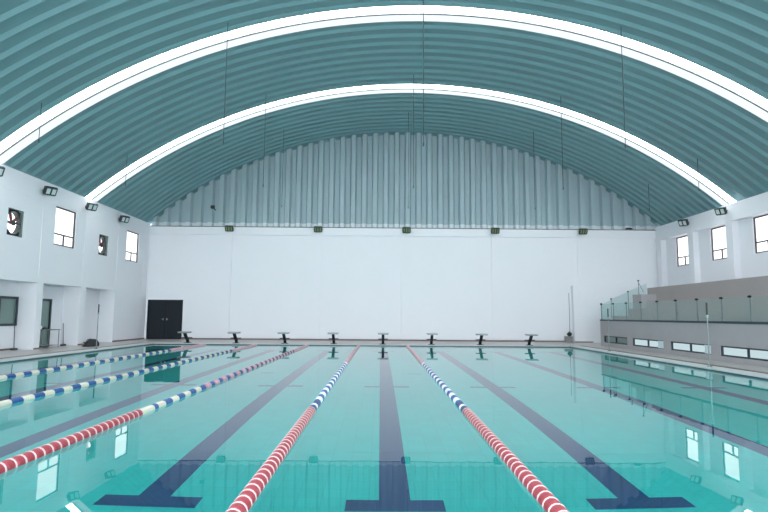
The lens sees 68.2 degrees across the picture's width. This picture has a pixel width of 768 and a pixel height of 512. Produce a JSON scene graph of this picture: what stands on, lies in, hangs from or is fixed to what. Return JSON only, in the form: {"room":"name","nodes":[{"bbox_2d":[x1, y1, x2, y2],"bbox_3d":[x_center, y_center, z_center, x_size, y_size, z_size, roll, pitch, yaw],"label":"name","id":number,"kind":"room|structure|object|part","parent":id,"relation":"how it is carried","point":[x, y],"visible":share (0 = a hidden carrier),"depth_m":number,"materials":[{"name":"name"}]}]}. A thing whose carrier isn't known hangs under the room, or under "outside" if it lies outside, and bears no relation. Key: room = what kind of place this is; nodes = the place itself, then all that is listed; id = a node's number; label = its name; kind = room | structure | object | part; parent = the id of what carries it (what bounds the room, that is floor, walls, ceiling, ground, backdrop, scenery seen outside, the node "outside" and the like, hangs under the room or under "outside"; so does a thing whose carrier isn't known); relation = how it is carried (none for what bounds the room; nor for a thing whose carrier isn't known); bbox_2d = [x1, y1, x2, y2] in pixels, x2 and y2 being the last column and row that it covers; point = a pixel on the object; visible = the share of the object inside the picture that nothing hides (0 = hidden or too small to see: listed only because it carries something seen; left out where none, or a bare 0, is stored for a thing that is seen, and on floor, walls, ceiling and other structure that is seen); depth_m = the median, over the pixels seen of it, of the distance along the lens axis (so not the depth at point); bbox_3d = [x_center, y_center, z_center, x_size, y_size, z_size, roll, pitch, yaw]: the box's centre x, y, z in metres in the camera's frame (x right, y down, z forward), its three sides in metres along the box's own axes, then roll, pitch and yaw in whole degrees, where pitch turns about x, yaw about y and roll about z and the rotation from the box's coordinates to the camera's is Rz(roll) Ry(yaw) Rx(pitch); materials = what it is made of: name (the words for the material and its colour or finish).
{"room":"indoor swimming pool","nodes":[
{"label":"indoor swimming pool","id":0,"kind":"room"},
{"bbox_2d":[0,163,149,349],"bbox_3d":[-13.983,-0.501,14.130,1.014,6.720,37.180,0,-6,0],"label":"wall","id":1,"kind":"structure","parent":0,"point":[33,269],"depth_m":24.94,"materials":[{"name":"white paint"}]},
{"bbox_2d":[0,166,4,176],"bbox_3d":[-13.247,-2.910,19.319,0.403,0.362,0.548,-3,-7,31],"label":"floodlight","id":2,"kind":"object","parent":1,"relation":"attached to","point":[2,169],"visible":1,"depth_m":19.37,"materials":[{"name":"grey metal"}]},
{"bbox_2d":[0,296,18,325],"bbox_3d":[-14.304,2.092,21.541,0.100,1.120,1.110,0,-6,0],"label":"window","id":3,"kind":"structure","parent":1,"relation":"in","point":[8,310],"depth_m":21.64,"materials":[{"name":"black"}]},
{"bbox_2d":[7,213,14,232],"bbox_3d":[-13.858,-1.223,20.824,0.030,1.030,0.940,0,-6,0],"label":"window","id":4,"kind":"structure","parent":1,"relation":"in","point":[11,227],"depth_m":21.09,"materials":[{"name":"white glass"}]},
{"bbox_2d":[7,208,23,237],"bbox_3d":[-13.658,-1.222,20.826,0.250,0.986,0.896,0,-6,0],"label":"exhaust fan","id":5,"kind":"object","parent":1,"relation":"attached to","point":[18,215],"visible":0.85,"depth_m":21.11,"materials":[{"name":"grey metal"}]},
{"bbox_2d":[39,299,51,346],"bbox_3d":[-14.348,2.799,23.754,0.090,2.020,1.220,0,-6,0],"label":"door","id":6,"kind":"structure","parent":1,"relation":"in","point":[46,303],"depth_m":24.08,"materials":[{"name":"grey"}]},
{"bbox_2d":[42,186,57,195],"bbox_3d":[-13.268,-2.573,22.501,0.403,0.362,0.548,-3,-7,31],"label":"floodlight","id":7,"kind":"object","parent":1,"relation":"attached to","point":[48,190],"visible":1,"depth_m":22.38,"materials":[{"name":"grey metal"}]},
{"bbox_2d":[54,206,75,248],"bbox_3d":[-13.625,-1.196,24.152,0.065,1.620,1.600,0,-6,0],"label":"window","id":8,"kind":"structure","parent":1,"relation":"in","point":[65,219],"depth_m":24.24,"materials":[{"name":"grey glass"}]},
{"bbox_2d":[0,338,144,350],"bbox_3d":[-13.945,3.646,22.490,0.775,0.075,19.680,0,-6,0],"label":"baseboard","id":9,"kind":"structure","parent":1,"relation":"attached to","point":[136,338],"depth_m":28.63,"materials":[{"name":"grey tile"}]},
{"bbox_2d":[85,202,97,210],"bbox_3d":[-13.290,-2.230,25.733,0.403,0.362,0.548,-3,-7,31],"label":"floodlight","id":10,"kind":"object","parent":1,"relation":"attached to","point":[90,206],"visible":1,"depth_m":25.61,"materials":[{"name":"grey metal"}]},
{"bbox_2d":[98,234,107,255],"bbox_3d":[-13.702,-0.521,27.438,0.250,0.986,0.896,0,-6,0],"label":"exhaust fan","id":11,"kind":"object","parent":1,"relation":"attached to","point":[104,244],"visible":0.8,"depth_m":27.76,"materials":[{"name":"grey metal"}]},
{"bbox_2d":[119,215,129,222],"bbox_3d":[-13.311,-1.883,29.014,0.403,0.362,0.548,-3,-7,31],"label":"floodlight","id":12,"kind":"object","parent":1,"relation":"attached to","point":[125,219],"visible":1,"depth_m":28.89,"materials":[{"name":"grey metal"}]},
{"bbox_2d":[126,230,138,262],"bbox_3d":[-13.668,-0.504,30.685,0.065,1.620,1.540,0,-6,0],"label":"window","id":13,"kind":"structure","parent":1,"relation":"in","point":[132,237],"depth_m":30.82,"materials":[{"name":"grey"}]},
{"bbox_2d":[0,344,767,511],"bbox_3d":[-1.014,3.148,15.750,20.650,0.001,25.000,0,-6,0],"label":"pool water","id":14,"kind":"object","parent":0,"point":[602,432],"visible":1,"depth_m":7.34,"materials":[{"name":"teal liquid"}]},
{"bbox_2d":[0,343,206,378],"bbox_3d":[-8.719,3.077,15.706,0.150,0.146,24.960,0,-6,0],"label":"lane rope","id":15,"kind":"object","parent":14,"relation":"on","point":[185,347],"visible":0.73,"depth_m":16.55,"materials":[{"name":"multicoloured plastic"}]},
{"bbox_2d":[0,344,256,405],"bbox_3d":[-6.219,3.097,15.721,0.150,0.146,24.960,0,-6,0],"label":"lane rope","id":16,"kind":"object","parent":14,"relation":"on","point":[44,393],"visible":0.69,"depth_m":12.29,"materials":[{"name":"multicoloured plastic"}]},
{"bbox_2d":[0,344,308,473],"bbox_3d":[-3.689,3.118,15.735,0.150,0.146,24.960,0,-6,0],"label":"lane rope","id":17,"kind":"object","parent":14,"relation":"on","point":[10,463],"visible":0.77,"depth_m":7.24,"materials":[{"name":"multicoloured plastic"}]},
{"bbox_2d":[226,345,359,511],"bbox_3d":[-1.174,3.139,15.750,0.150,0.146,24.960,0,-6,0],"label":"lane rope","id":18,"kind":"object","parent":14,"relation":"on","point":[249,494],"visible":0.94,"depth_m":5.71,"materials":[{"name":"multicoloured plastic"}]},
{"bbox_2d":[406,345,568,511],"bbox_3d":[1.236,3.158,15.763,0.150,0.146,24.960,0,-6,0],"label":"lane rope","id":19,"kind":"object","parent":14,"relation":"on","point":[544,497],"visible":0.88,"depth_m":5.77,"materials":[{"name":"multicoloured plastic"}]},
{"bbox_2d":[0,0,767,225],"bbox_3d":[1.404,-6.473,15.045,30.051,5.648,37.540,0,-6,0],"label":"ceiling","id":20,"kind":"structure","parent":0,"point":[52,51],"depth_m":22.75,"materials":[{"name":"teal metal"}]},
{"bbox_2d":[38,103,41,142],"bbox_3d":[-11.425,-4.425,18.846,0.042,1.357,0.042,0,-6,0],"label":"hanging wire","id":21,"kind":"object","parent":20,"relation":"hanging from","point":[41,103],"visible":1,"depth_m":18.83,"materials":[{"name":"grey metal"}]},
{"bbox_2d":[223,24,227,144],"bbox_3d":[-5.315,-5.811,19.034,0.042,4.244,0.042,0,-6,0],"label":"hanging wire","id":22,"kind":"object","parent":20,"relation":"hanging from","point":[227,24],"visible":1,"depth_m":19.02,"materials":[{"name":"grey metal"}]},
{"bbox_2d":[263,101,265,186],"bbox_3d":[-5.316,-5.158,25.250,0.042,4.256,0.042,0,-6,0],"label":"hanging wire","id":23,"kind":"object","parent":20,"relation":"hanging from","point":[265,101],"visible":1,"depth_m":25.22,"materials":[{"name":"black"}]},
{"bbox_2d":[281,134,283,206],"bbox_3d":[-5.337,-4.664,29.924,0.042,4.259,0.042,0,-6,0],"label":"hanging wire","id":24,"kind":"object","parent":20,"relation":"hanging from","point":[283,134],"visible":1,"depth_m":29.89,"materials":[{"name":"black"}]},
{"bbox_2d":[0,6,767,163],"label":"skylight","id":25,"kind":"object","parent":20,"relation":"attached to","point":[747,99],"depth_m":20.15,"materials":[{"name":"white plastic"}]},
{"bbox_2d":[408,112,408,207],"bbox_3d":[1.287,-5.098,30.013,0.042,5.240,0.042,0,-6,0],"label":"hanging wire","id":26,"kind":"object","parent":20,"relation":"hanging from","point":[408,112],"visible":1,"depth_m":30.07,"materials":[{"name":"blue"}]},
{"bbox_2d":[85,84,735,205],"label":"window","id":27,"kind":"structure","parent":20,"relation":"attached to","point":[672,163],"depth_m":26.81,"materials":[{"name":"white plastic"}]},
{"bbox_2d":[413,74,413,187],"bbox_3d":[1.318,-5.593,25.339,0.042,5.240,0.042,0,-6,0],"label":"hanging wire","id":28,"kind":"object","parent":20,"relation":"hanging from","point":[413,74],"visible":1,"depth_m":25.32,"materials":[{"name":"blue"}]},
{"bbox_2d":[423,0,423,145],"bbox_3d":[1.329,-6.251,19.124,0.042,5.240,0.042,0,-6,0],"label":"hanging wire","id":29,"kind":"object","parent":20,"relation":"hanging from","point":[423,0],"visible":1,"depth_m":19.10,"materials":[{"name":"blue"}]},
{"bbox_2d":[533,131,534,195],"bbox_3d":[7.943,-4.559,30.000,0.042,4.266,0.042,0,-6,0],"label":"hanging wire","id":30,"kind":"object","parent":20,"relation":"hanging from","point":[533,131],"visible":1,"depth_m":29.96,"materials":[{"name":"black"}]},
{"bbox_2d":[560,97,563,189],"bbox_3d":[7.944,-5.058,25.326,0.042,4.274,0.042,0,-6,0],"label":"hanging wire","id":31,"kind":"object","parent":20,"relation":"hanging from","point":[560,97],"visible":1,"depth_m":25.27,"materials":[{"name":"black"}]},
{"bbox_2d":[620,27,625,147],"bbox_3d":[8.055,-5.706,19.111,0.042,4.253,0.042,0,-6,0],"label":"hanging wire","id":32,"kind":"object","parent":20,"relation":"hanging from","point":[620,27],"visible":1,"depth_m":19.09,"materials":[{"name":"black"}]},
{"bbox_2d":[0,339,767,372],"bbox_3d":[1.082,3.089,14.000,30.800,0.380,37.480,0,-6,0],"label":"floor","id":33,"kind":"structure","parent":0,"point":[51,349],"depth_m":28.53,"materials":[{"name":"tile"}]},
{"bbox_2d":[10,325,17,349],"bbox_3d":[-14.157,3.126,21.749,0.106,0.951,0.360,0,-6,0],"label":"mop","id":34,"kind":"object","parent":33,"relation":"on","point":[13,348],"visible":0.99,"depth_m":21.74,"materials":[{"name":"grey metal"}]},
{"bbox_2d":[39,329,60,347],"bbox_3d":[-13.976,3.406,23.430,0.500,0.750,1.240,0,-6,0],"label":"table","id":35,"kind":"object","parent":33,"relation":"on","point":[42,345],"visible":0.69,"depth_m":23.29,"materials":[{"name":"silver metal"}]},
{"bbox_2d":[60,323,65,345],"bbox_3d":[-14.083,3.449,24.934,0.116,0.981,0.360,0,-6,0],"label":"mop","id":36,"kind":"object","parent":33,"relation":"on","point":[63,323],"visible":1,"depth_m":24.93,"materials":[{"name":"grey metal"}]},
{"bbox_2d":[82,339,98,346],"bbox_3d":[-12.757,3.744,24.602,0.628,0.343,0.624,-1,-6,10],"label":"bag","id":37,"kind":"object","parent":33,"relation":"on","point":[89,342],"visible":0.97,"depth_m":24.43,"materials":[{"name":"grey fabric"}]},
{"bbox_2d":[95,304,99,348],"bbox_3d":[-11.609,2.861,23.001,0.140,1.800,0.140,0,-6,0],"label":"pole","id":38,"kind":"object","parent":33,"relation":"on","point":[98,304],"visible":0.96,"depth_m":22.99,"materials":[{"name":"silver metal"}]},
{"bbox_2d":[178,331,192,342],"bbox_3d":[-9.848,4.049,28.186,0.550,0.599,0.920,0,-6,0],"label":"starting block","id":39,"kind":"object","parent":33,"relation":"on","point":[186,337],"visible":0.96,"depth_m":28.18,"materials":[{"name":"black paint"}]},
{"bbox_2d":[227,332,240,342],"bbox_3d":[-7.408,4.069,28.200,0.550,0.599,0.920,0,-6,0],"label":"starting block","id":40,"kind":"object","parent":33,"relation":"on","point":[233,333],"visible":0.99,"depth_m":28.06,"materials":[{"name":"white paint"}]},
{"bbox_2d":[278,332,289,343],"bbox_3d":[-4.968,4.089,28.214,0.550,0.599,0.920,0,-6,0],"label":"starting block","id":41,"kind":"object","parent":33,"relation":"on","point":[284,338],"visible":0.99,"depth_m":28.16,"materials":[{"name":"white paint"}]},
{"bbox_2d":[327,332,338,343],"bbox_3d":[-2.518,4.109,28.228,0.550,0.599,0.920,0,-6,0],"label":"starting block","id":42,"kind":"object","parent":33,"relation":"on","point":[333,338],"visible":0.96,"depth_m":28.28,"materials":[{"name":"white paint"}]},
{"bbox_2d":[378,333,388,343],"bbox_3d":[-0.049,4.129,28.242,0.550,0.599,0.920,0,-6,0],"label":"starting block","id":43,"kind":"object","parent":33,"relation":"on","point":[382,334],"visible":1,"depth_m":27.84,"materials":[{"name":"black paint"}]},
{"bbox_2d":[0,343,767,379],"bbox_3d":[-1.008,3.090,15.701,21.760,0.035,25.590,0,-6,0],"label":"trim","id":44,"kind":"structure","parent":33,"relation":"attached to","point":[742,372],"depth_m":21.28,"materials":[{"name":"white tile"}]},
{"bbox_2d":[607,309,609,350],"bbox_3d":[9.583,3.150,24.216,0.140,1.800,0.140,0,-6,0],"label":"pole","id":45,"kind":"object","parent":44,"relation":"on","point":[607,309],"visible":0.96,"depth_m":24.22,"materials":[{"name":"silver metal"}]},
{"bbox_2d":[705,303,711,366],"bbox_3d":[9.632,2.331,16.862,0.140,1.880,0.140,0,-6,0],"label":"pole","id":46,"kind":"object","parent":44,"relation":"on","point":[707,315],"visible":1,"depth_m":16.86,"materials":[{"name":"silver metal"}]},
{"bbox_2d":[426,333,437,344],"bbox_3d":[2.381,4.149,28.256,0.550,0.599,0.920,0,-6,0],"label":"starting block","id":47,"kind":"object","parent":33,"relation":"on","point":[431,339],"visible":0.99,"depth_m":28.19,"materials":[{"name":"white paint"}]},
{"bbox_2d":[475,334,487,344],"bbox_3d":[4.841,4.169,28.270,0.550,0.599,0.920,0,-6,0],"label":"starting block","id":48,"kind":"object","parent":33,"relation":"on","point":[481,335],"visible":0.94,"depth_m":28.25,"materials":[{"name":"black paint"}]},
{"bbox_2d":[525,334,537,345],"bbox_3d":[7.311,4.189,28.285,0.550,0.599,0.920,0,-6,0],"label":"starting block","id":49,"kind":"object","parent":33,"relation":"on","point":[530,335],"visible":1,"depth_m":28.23,"materials":[{"name":"black paint"}]},
{"bbox_2d":[564,336,572,342],"bbox_3d":[10.425,4.708,32.051,0.400,0.345,0.320,0,-6,0],"label":"crate","id":50,"kind":"object","parent":33,"relation":"on","point":[568,339],"visible":1,"depth_m":31.91,"materials":[{"name":"grey plastic"}]},
{"bbox_2d":[600,276,767,367],"bbox_3d":[13.605,2.079,19.228,5.100,2.920,19.500,0,-6,0],"label":"stand","id":51,"kind":"object","parent":33,"relation":"on","point":[736,339],"visible":0.99,"depth_m":21.51,"materials":[{"name":"grey concrete"}]},
{"bbox_3d":[11.112,4.004,27.042,0.015,0.340,2.720,0,-6,0],"label":"pane","id":52,"kind":"part","parent":51,"relation":"part of","materials":[{"name":"grey"}]},
{"bbox_2d":[600,280,642,318],"bbox_3d":[12.223,2.260,28.944,2.400,2.106,0.080,0,-6,0],"label":"glass railing","id":53,"kind":"object","parent":51,"relation":"on","point":[637,280],"visible":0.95,"depth_m":28.92,"materials":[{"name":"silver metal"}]},
{"bbox_3d":[11.134,3.660,23.790,0.015,0.340,2.780,0,-6,0],"label":"pane","id":54,"kind":"part","parent":51,"relation":"part of","materials":[{"name":"white glass"}]},
{"bbox_3d":[11.063,3.540,22.666,0.008,0.290,0.480,0,-6,0],"label":"pane","id":55,"kind":"part","parent":51,"relation":"part of","materials":[{"name":"white"}]},
{"bbox_2d":[600,295,751,321],"bbox_3d":[11.097,1.901,20.125,0.090,0.795,17.550,0,-6,0],"label":"glass railing","id":56,"kind":"object","parent":51,"relation":"on","point":[748,296],"visible":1,"depth_m":20.15,"materials":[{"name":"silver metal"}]},
{"bbox_3d":[11.131,1.624,17.228,0.030,0.735,0.026,0,-6,0],"label":"post","id":57,"kind":"part","parent":56,"relation":"part of","materials":[{"name":"silver metal"}]},
{"bbox_3d":[11.155,3.315,20.534,0.015,0.340,2.710,0,-6,0],"label":"pane","id":58,"kind":"part","parent":51,"relation":"part of","materials":[{"name":"white glass"}]},
{"bbox_3d":[11.084,3.195,19.404,0.008,0.290,0.400,0,-6,0],"label":"pane","id":59,"kind":"part","parent":51,"relation":"part of","materials":[{"name":"white"}]},
{"bbox_3d":[11.177,2.974,17.322,0.015,0.340,2.730,0,-6,0],"label":"pane","id":60,"kind":"part","parent":51,"relation":"part of","materials":[{"name":"white glass"}]},
{"bbox_2d":[144,226,657,340],"bbox_3d":[1.236,1.677,32.780,30.300,6.550,0.330,0,-6,0],"label":"wall","id":61,"kind":"structure","parent":0,"point":[254,282],"depth_m":32.72,"materials":[{"name":"white paint"}]},
{"bbox_2d":[146,300,182,338],"bbox_3d":[-12.529,3.625,32.462,2.020,2.240,0.151,0,-6,0],"label":"door","id":62,"kind":"structure","parent":61,"relation":"in","point":[164,317],"depth_m":32.44,"materials":[{"name":"black paint"}]},
{"bbox_2d":[225,225,233,231],"bbox_3d":[-8.898,-1.581,32.679,0.548,0.362,0.403,0,-6,0],"label":"floodlight","id":63,"kind":"object","parent":61,"relation":"attached to","point":[228,228],"visible":1,"depth_m":32.54,"materials":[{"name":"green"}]},
{"bbox_2d":[313,226,322,231],"bbox_3d":[-3.798,-1.540,32.708,0.548,0.362,0.403,0,-6,0],"label":"floodlight","id":64,"kind":"object","parent":61,"relation":"attached to","point":[316,228],"visible":1,"depth_m":32.56,"materials":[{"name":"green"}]},
{"bbox_2d":[181,338,563,341],"bbox_3d":[-0.382,4.784,32.306,22.290,0.085,0.095,0,-6,0],"label":"baseboard","id":65,"kind":"structure","parent":61,"relation":"attached to","point":[181,338],"depth_m":32.26,"materials":[{"name":"grey tile"}]},
{"bbox_2d":[402,227,410,232],"bbox_3d":[1.302,-1.498,32.737,0.548,0.362,0.403,0,-6,0],"label":"floodlight","id":66,"kind":"object","parent":61,"relation":"attached to","point":[404,229],"visible":1,"depth_m":32.60,"materials":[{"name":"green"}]},
{"bbox_2d":[169,226,654,230],"bbox_3d":[1.261,-1.610,33.053,29.700,0.045,0.180,0,-6,0],"label":"trim","id":67,"kind":"structure","parent":61,"relation":"on","point":[169,226],"depth_m":32.96,"materials":[{"name":"grey"}]},
{"bbox_2d":[491,228,499,233],"bbox_3d":[6.412,-1.456,32.767,0.548,0.362,0.403,0,-6,0],"label":"floodlight","id":68,"kind":"object","parent":61,"relation":"attached to","point":[493,230],"visible":1,"depth_m":32.63,"materials":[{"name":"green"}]},
{"bbox_2d":[578,228,587,234],"bbox_3d":[11.491,-1.415,32.796,0.548,0.362,0.403,0,-6,0],"label":"floodlight","id":69,"kind":"object","parent":61,"relation":"attached to","point":[582,231],"visible":1,"depth_m":32.66,"materials":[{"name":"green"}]},
{"bbox_2d":[150,132,660,229],"bbox_3d":[1.282,-4.448,33.441,30.080,5.870,0.265,0,-6,0],"label":"wall","id":70,"kind":"structure","parent":0,"point":[355,181],"depth_m":33.38,"materials":[{"name":"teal metal"}]},
{"bbox_2d":[571,285,659,342],"bbox_3d":[13.425,3.323,32.401,5.300,3.220,0.395,0,-6,0],"label":"wall","id":71,"kind":"structure","parent":0,"point":[585,300],"depth_m":32.27,"materials":[{"name":"white paint"}]},
{"bbox_2d":[655,192,767,286],"bbox_3d":[16.183,-0.254,14.303,0.550,6.720,37.180,0,-6,0],"label":"wall","id":72,"kind":"structure","parent":0,"point":[742,261],"depth_m":27.60,"materials":[{"name":"white paint"}]},
{"bbox_2d":[676,235,688,265],"bbox_3d":[16.198,-0.284,30.532,0.065,1.600,1.550,0,-6,0],"label":"window","id":73,"kind":"structure","parent":72,"relation":"in","point":[682,242],"depth_m":30.82,"materials":[{"name":"grey glass"}]},
{"bbox_2d":[678,219,688,226],"bbox_3d":[15.540,-1.725,29.389,0.403,0.362,0.548,4,-7,-32],"label":"floodlight","id":74,"kind":"object","parent":72,"relation":"attached to","point":[683,222],"visible":1,"depth_m":29.26,"materials":[{"name":"grey metal"}]},
{"bbox_2d":[711,225,726,260],"bbox_3d":[16.220,-0.633,27.235,0.065,1.600,1.580,0,-6,0],"label":"window","id":75,"kind":"structure","parent":72,"relation":"in","point":[718,234],"depth_m":27.47,"materials":[{"name":"grey glass"}]},
{"bbox_2d":[714,206,727,215],"bbox_3d":[15.562,-2.067,26.157,0.403,0.362,0.548,4,-7,-32],"label":"floodlight","id":76,"kind":"object","parent":72,"relation":"attached to","point":[721,210],"visible":1,"depth_m":26.04,"materials":[{"name":"grey metal"}]},
{"bbox_2d":[753,214,767,252],"bbox_3d":[16.241,-0.976,23.998,0.065,1.600,1.650,0,-6,0],"label":"window","id":77,"kind":"structure","parent":72,"relation":"in","point":[760,222],"depth_m":24.44,"materials":[{"name":"grey glass"}]}
]}

